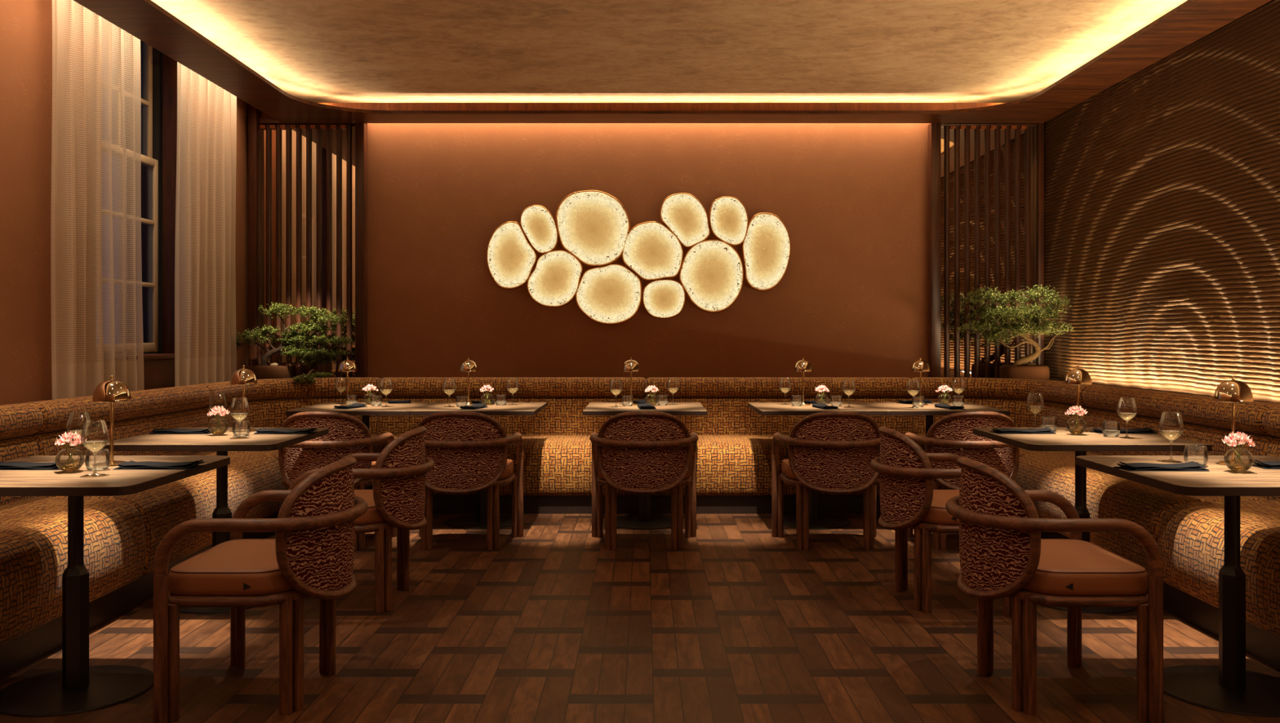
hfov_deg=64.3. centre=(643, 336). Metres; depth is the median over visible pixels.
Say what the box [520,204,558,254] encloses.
disc
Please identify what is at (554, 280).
disc
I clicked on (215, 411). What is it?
bunch
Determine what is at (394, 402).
folded napkin
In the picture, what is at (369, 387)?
bunch
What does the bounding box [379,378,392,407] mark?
wine glass
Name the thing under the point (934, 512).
seat cushion
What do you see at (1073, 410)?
bunch
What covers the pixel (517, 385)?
bowl
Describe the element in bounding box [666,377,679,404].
wine glass
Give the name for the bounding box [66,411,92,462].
wine glass
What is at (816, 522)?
bistro table
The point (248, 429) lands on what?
tumbler
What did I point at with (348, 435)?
armchair
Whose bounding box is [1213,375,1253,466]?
table lamp
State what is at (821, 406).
folded napkin
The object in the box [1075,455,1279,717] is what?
bistro table
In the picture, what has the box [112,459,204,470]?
folded napkin
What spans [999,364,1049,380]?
stone planter
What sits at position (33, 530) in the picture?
banquette section
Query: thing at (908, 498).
armchair
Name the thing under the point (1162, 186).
wall
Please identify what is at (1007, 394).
banquette section
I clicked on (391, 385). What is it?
bowl
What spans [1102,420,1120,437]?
tumbler
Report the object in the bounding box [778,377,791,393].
bowl
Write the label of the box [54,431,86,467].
bunch
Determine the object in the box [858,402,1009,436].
bistro table
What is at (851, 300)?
wall
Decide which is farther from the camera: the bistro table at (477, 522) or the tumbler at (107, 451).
the bistro table at (477, 522)
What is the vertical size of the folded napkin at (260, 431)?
0.024 m
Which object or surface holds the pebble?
on the stone planter at (1006, 371)
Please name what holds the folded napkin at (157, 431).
on the bistro table at (224, 443)
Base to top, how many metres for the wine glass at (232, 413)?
0.178 m
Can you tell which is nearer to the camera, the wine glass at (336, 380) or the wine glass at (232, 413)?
the wine glass at (232, 413)
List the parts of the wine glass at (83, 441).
stem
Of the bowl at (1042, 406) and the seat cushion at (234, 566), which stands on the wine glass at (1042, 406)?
the bowl at (1042, 406)
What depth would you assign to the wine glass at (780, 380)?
6.79 m
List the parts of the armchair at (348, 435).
panel, frame, seat frame, arm rail, leg, leg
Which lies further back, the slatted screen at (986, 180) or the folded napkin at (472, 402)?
the slatted screen at (986, 180)
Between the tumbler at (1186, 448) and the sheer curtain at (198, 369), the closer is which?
the tumbler at (1186, 448)
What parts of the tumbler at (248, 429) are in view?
glass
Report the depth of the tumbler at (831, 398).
6.61 m
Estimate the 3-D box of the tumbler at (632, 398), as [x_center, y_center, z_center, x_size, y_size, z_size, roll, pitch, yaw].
[-0.107,0.415,6.620,0.076,0.069,0.076,0,0,0]
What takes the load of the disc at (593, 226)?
attached to the wall at (851, 300)
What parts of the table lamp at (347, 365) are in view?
lamp shade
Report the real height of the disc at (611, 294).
0.481 m
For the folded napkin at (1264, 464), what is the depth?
3.50 m
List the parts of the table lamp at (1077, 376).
lamp shade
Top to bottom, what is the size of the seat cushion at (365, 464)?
0.085 m
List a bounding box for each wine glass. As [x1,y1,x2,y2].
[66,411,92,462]
[80,420,109,476]
[208,392,226,430]
[229,397,249,439]
[334,377,346,404]
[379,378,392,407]
[443,379,455,407]
[506,377,519,405]
[609,379,622,407]
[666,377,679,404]
[778,377,791,404]
[842,379,855,408]
[906,379,919,408]
[951,377,964,405]
[1026,392,1044,429]
[1116,397,1137,439]
[1158,412,1183,462]
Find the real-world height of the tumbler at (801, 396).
0.069 m
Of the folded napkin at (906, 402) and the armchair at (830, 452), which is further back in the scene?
the folded napkin at (906, 402)
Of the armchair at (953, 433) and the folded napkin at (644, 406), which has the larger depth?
the folded napkin at (644, 406)
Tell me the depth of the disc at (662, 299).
7.93 m
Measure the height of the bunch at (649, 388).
0.121 m
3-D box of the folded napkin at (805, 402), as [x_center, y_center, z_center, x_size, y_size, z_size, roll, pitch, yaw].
[1.150,0.437,6.900,0.196,0.024,0.109,0,0,-11]
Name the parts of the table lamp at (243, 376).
lamp shade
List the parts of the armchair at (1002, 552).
leg, panel, frame, leg, arm rail, leg, seat frame, leg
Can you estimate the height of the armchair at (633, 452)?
0.790 m
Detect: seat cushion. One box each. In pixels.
[168,538,294,595]
[354,489,386,524]
[362,462,376,479]
[498,459,513,479]
[597,467,689,479]
[781,459,879,479]
[920,489,959,524]
[1021,538,1147,595]
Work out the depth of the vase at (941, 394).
6.72 m
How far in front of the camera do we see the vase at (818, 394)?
6.73 m
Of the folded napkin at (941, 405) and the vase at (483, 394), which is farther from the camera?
the vase at (483, 394)
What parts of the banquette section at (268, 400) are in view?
backrest, seat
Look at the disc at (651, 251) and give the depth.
7.93 m
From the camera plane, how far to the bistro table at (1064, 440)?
4.47 m
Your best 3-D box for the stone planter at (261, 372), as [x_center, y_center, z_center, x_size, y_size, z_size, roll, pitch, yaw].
[-2.822,0.275,7.653,0.340,0.126,0.226,0,0,0]
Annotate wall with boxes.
[0,0,248,405]
[261,111,930,397]
[1043,0,1279,404]
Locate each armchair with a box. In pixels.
[153,456,368,722]
[278,411,396,551]
[288,426,435,613]
[416,411,523,551]
[589,411,697,551]
[771,411,881,551]
[870,426,1011,617]
[904,411,1019,551]
[945,456,1163,722]
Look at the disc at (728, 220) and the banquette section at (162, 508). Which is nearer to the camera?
the banquette section at (162, 508)
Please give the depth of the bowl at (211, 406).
4.96 m
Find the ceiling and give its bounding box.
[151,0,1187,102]
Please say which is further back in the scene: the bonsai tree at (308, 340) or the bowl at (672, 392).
the bonsai tree at (308, 340)
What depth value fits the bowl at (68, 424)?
3.70 m
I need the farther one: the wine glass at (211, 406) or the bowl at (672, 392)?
the bowl at (672, 392)
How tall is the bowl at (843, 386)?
0.103 m
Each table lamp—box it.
[92,375,131,466]
[230,365,257,431]
[337,357,357,405]
[459,357,477,405]
[622,357,639,405]
[794,357,813,405]
[911,357,929,405]
[1064,365,1091,431]
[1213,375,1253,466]
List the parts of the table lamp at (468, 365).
lamp shade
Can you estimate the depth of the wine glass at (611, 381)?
6.56 m
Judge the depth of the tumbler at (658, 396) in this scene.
6.70 m
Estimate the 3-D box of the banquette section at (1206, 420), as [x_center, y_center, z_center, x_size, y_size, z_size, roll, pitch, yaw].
[2.564,0.747,5.366,0.662,0.906,1.823,0,0,0]
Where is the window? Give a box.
[92,12,191,390]
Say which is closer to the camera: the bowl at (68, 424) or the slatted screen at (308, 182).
the bowl at (68, 424)
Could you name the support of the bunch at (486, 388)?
on the vase at (483, 394)
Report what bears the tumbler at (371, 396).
on the bistro table at (402, 409)
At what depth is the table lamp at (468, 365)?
6.69 m
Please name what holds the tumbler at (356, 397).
on the bistro table at (402, 409)
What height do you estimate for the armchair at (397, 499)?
0.790 m
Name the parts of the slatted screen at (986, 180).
post, rail, post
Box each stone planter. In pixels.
[244,365,292,379]
[298,374,336,377]
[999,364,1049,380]
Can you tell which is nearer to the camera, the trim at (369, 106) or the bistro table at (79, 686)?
the bistro table at (79, 686)
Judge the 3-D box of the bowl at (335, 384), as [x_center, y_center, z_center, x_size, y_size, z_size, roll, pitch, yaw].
[-2.040,0.324,6.860,0.082,0.103,0.082,0,0,0]
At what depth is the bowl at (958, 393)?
6.72 m
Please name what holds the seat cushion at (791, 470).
on the armchair at (830, 452)
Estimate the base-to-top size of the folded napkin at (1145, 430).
0.024 m
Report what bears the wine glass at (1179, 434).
on the bistro table at (1228, 686)
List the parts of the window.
pane, pane, sash, sash, casing, sill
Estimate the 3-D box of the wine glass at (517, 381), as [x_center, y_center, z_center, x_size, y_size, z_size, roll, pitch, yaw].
[-0.867,0.361,6.730,0.082,0.178,0.082,0,0,-15]
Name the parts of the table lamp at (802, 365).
lamp shade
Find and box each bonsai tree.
[230,302,305,365]
[280,305,352,385]
[956,284,1073,366]
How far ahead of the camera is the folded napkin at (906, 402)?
6.90 m
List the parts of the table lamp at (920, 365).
lamp shade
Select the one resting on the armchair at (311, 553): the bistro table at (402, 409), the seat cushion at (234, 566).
the seat cushion at (234, 566)
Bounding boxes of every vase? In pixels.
[54,448,84,471]
[208,417,228,435]
[363,392,376,404]
[480,393,493,404]
[644,394,657,405]
[815,393,828,404]
[937,393,951,404]
[1066,417,1086,434]
[1223,448,1253,471]
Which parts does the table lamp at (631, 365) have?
lamp shade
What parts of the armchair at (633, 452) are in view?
leg, leg, seat frame, arm rail, panel, frame, leg, leg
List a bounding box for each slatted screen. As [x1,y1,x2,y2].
[248,103,367,377]
[928,123,1044,377]
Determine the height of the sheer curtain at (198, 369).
2.280 m
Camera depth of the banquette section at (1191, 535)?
4.08 m
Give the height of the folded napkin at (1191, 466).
0.024 m
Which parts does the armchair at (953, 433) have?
leg, leg, arm rail, panel, frame, seat frame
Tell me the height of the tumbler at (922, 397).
0.069 m
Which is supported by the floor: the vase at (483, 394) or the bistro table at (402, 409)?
the bistro table at (402, 409)
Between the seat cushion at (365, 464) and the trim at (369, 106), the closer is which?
the seat cushion at (365, 464)
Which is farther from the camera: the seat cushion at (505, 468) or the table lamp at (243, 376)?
the seat cushion at (505, 468)
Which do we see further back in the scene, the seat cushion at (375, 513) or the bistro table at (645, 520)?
the bistro table at (645, 520)
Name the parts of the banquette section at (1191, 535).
seat, backrest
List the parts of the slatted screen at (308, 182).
post, rail, post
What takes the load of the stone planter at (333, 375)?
on the trim
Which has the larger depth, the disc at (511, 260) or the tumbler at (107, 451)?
the disc at (511, 260)
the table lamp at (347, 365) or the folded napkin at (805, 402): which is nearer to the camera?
the table lamp at (347, 365)
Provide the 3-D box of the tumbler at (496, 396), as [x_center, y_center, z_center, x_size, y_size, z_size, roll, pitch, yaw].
[-0.941,0.415,6.710,0.076,0.069,0.076,0,0,0]
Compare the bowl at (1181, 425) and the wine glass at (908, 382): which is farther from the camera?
the wine glass at (908, 382)
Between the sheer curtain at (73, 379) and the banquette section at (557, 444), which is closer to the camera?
the sheer curtain at (73, 379)
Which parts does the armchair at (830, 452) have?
leg, leg, arm rail, seat frame, frame, panel, leg, leg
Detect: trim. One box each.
[318,102,1004,111]
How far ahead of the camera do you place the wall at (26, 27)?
5.17 m
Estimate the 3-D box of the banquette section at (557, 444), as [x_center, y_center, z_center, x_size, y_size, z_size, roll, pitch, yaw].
[-0.951,0.747,7.184,1.930,0.906,0.662,0,0,0]
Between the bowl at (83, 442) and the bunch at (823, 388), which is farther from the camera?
the bunch at (823, 388)
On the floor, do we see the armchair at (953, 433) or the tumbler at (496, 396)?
the armchair at (953, 433)
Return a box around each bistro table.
[0,455,230,717]
[92,427,328,613]
[285,402,435,489]
[409,402,546,529]
[582,402,706,529]
[747,402,885,529]
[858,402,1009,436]
[973,427,1212,613]
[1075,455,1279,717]
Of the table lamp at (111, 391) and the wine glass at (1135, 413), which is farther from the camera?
the wine glass at (1135, 413)
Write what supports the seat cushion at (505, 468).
on the armchair at (468, 450)
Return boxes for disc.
[486,221,537,289]
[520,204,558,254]
[526,249,583,307]
[555,190,630,266]
[574,263,642,324]
[621,221,684,280]
[642,279,685,319]
[659,192,710,248]
[678,239,744,313]
[708,196,748,246]
[741,212,791,291]
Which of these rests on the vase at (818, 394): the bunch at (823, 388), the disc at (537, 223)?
the bunch at (823, 388)
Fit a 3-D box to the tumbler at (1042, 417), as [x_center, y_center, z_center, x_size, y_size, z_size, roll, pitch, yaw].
[1.928,0.415,4.850,0.076,0.069,0.076,0,0,0]
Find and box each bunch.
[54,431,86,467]
[207,405,229,432]
[362,384,378,402]
[480,385,493,403]
[644,385,658,403]
[814,385,829,403]
[935,385,952,403]
[1064,405,1087,431]
[1222,431,1255,468]
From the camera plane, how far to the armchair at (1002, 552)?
3.23 m
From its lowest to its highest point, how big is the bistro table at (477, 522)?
0.750 m
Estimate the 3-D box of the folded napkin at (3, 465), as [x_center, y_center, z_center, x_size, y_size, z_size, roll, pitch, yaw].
[-2.115,0.437,3.490,0.280,0.024,0.109,0,0,0]
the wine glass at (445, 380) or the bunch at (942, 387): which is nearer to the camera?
the wine glass at (445, 380)
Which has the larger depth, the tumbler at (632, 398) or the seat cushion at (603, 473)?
the tumbler at (632, 398)
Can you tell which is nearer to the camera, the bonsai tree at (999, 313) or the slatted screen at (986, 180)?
the bonsai tree at (999, 313)
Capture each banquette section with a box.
[0,403,146,678]
[23,385,284,606]
[194,377,382,515]
[372,377,645,514]
[646,377,924,514]
[909,377,1098,489]
[1014,385,1279,611]
[1157,404,1279,670]
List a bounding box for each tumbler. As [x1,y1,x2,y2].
[84,448,110,471]
[232,420,250,436]
[345,395,357,405]
[369,395,382,406]
[455,395,467,407]
[495,394,506,405]
[622,395,633,406]
[657,395,668,405]
[791,395,802,406]
[830,395,842,406]
[913,395,924,407]
[951,395,964,406]
[1040,416,1057,431]
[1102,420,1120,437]
[1183,444,1208,466]
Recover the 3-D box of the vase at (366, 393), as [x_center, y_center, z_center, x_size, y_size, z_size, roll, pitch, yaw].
[-1.826,0.412,6.790,0.086,0.077,0.086,0,0,0]
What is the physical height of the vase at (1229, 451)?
0.077 m
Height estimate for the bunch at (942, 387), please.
0.121 m
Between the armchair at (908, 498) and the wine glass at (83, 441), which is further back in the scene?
the armchair at (908, 498)
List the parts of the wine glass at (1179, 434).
stem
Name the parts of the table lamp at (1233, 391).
lamp shade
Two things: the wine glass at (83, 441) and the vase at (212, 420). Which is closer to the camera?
the wine glass at (83, 441)
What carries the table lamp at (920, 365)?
on the bistro table at (929, 411)
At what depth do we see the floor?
3.97 m
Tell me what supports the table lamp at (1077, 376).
on the bistro table at (1064, 440)
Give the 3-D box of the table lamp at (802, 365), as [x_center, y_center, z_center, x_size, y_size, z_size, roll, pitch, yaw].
[1.053,0.293,6.730,0.121,0.314,0.121,0,0,0]
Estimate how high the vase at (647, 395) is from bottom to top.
0.077 m
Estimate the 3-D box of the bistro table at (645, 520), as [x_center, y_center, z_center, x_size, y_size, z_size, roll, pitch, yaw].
[0.007,0.825,6.598,0.757,0.750,0.805,0,0,0]
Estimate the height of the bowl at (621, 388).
0.103 m
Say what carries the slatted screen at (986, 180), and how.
on the trim
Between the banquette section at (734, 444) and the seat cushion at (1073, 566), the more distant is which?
the banquette section at (734, 444)
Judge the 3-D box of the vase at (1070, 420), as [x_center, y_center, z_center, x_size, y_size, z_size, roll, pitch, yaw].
[1.995,0.412,4.700,0.086,0.077,0.086,0,0,0]
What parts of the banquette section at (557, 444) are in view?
seat, backrest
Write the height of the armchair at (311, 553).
0.790 m
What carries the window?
in the wall at (26, 27)
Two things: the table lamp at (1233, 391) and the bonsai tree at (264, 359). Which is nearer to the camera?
the table lamp at (1233, 391)
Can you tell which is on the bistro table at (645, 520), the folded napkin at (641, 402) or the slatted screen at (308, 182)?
the folded napkin at (641, 402)
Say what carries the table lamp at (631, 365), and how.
on the bistro table at (645, 520)
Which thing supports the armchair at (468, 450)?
on the floor
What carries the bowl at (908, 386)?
on the wine glass at (908, 382)
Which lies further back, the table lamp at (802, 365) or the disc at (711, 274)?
the disc at (711, 274)
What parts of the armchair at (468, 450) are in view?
leg, leg, frame, panel, arm rail, leg, seat frame, leg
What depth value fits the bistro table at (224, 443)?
4.47 m
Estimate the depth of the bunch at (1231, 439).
3.39 m
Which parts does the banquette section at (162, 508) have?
backrest, seat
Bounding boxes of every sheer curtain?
[50,0,144,399]
[174,62,236,386]
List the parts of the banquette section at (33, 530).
backrest, seat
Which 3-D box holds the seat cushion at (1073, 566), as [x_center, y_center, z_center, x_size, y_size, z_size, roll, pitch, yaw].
[1.365,0.769,3.447,0.478,0.085,0.532,0,0,0]
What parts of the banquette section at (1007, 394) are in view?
seat, backrest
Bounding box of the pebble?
[1027,362,1036,365]
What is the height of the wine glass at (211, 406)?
0.178 m
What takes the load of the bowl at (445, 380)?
on the wine glass at (445, 380)
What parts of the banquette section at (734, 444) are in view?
backrest, seat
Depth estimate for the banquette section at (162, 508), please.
5.16 m
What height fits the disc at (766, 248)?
0.617 m
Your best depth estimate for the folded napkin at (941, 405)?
6.37 m
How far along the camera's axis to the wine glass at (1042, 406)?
4.97 m
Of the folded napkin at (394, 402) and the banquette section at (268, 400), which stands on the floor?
the banquette section at (268, 400)
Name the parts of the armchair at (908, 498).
leg, panel, frame, leg, seat frame, arm rail, leg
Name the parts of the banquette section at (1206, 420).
seat, backrest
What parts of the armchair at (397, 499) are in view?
arm rail, seat frame, leg, frame, panel, leg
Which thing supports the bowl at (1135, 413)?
on the wine glass at (1135, 413)
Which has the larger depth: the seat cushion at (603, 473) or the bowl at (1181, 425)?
the seat cushion at (603, 473)
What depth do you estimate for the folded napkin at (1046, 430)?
4.74 m
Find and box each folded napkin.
[0,460,72,470]
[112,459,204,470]
[148,427,215,434]
[253,427,317,434]
[333,403,367,408]
[387,399,411,404]
[458,403,487,409]
[470,400,494,404]
[627,399,650,404]
[637,403,657,409]
[797,400,830,404]
[811,403,838,409]
[896,399,933,404]
[933,403,966,409]
[990,427,1056,434]
[1089,426,1158,434]
[1113,461,1209,471]
[1252,460,1279,469]
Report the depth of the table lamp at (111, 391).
3.56 m
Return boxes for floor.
[0,514,1279,722]
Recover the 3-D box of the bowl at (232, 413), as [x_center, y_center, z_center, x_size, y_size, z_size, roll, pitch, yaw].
[-1.798,0.324,4.530,0.082,0.103,0.082,0,0,0]
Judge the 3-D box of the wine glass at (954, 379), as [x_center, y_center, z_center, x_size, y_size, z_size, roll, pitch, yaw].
[2.070,0.361,6.700,0.082,0.178,0.082,0,0,-30]
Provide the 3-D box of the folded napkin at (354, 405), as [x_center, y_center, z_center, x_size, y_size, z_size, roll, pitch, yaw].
[-1.860,0.437,6.460,0.109,0.024,0.238,0,0,17]
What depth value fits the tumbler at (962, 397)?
6.60 m
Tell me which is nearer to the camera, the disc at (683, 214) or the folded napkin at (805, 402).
the folded napkin at (805, 402)
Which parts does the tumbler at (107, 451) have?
glass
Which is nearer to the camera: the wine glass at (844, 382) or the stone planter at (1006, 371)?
the wine glass at (844, 382)
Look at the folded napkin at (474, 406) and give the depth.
6.37 m
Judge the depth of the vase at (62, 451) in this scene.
3.42 m
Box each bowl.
[66,411,92,439]
[80,420,109,452]
[208,392,226,413]
[229,397,249,421]
[334,377,346,392]
[379,378,392,395]
[443,379,455,395]
[506,377,519,393]
[609,379,622,395]
[666,377,679,393]
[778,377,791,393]
[842,379,855,395]
[906,379,919,395]
[951,377,964,394]
[1026,392,1044,413]
[1116,397,1137,421]
[1158,412,1183,440]
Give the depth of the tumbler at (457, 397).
6.56 m
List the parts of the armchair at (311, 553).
leg, leg, seat frame, arm rail, leg, frame, panel, leg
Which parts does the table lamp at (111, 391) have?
lamp shade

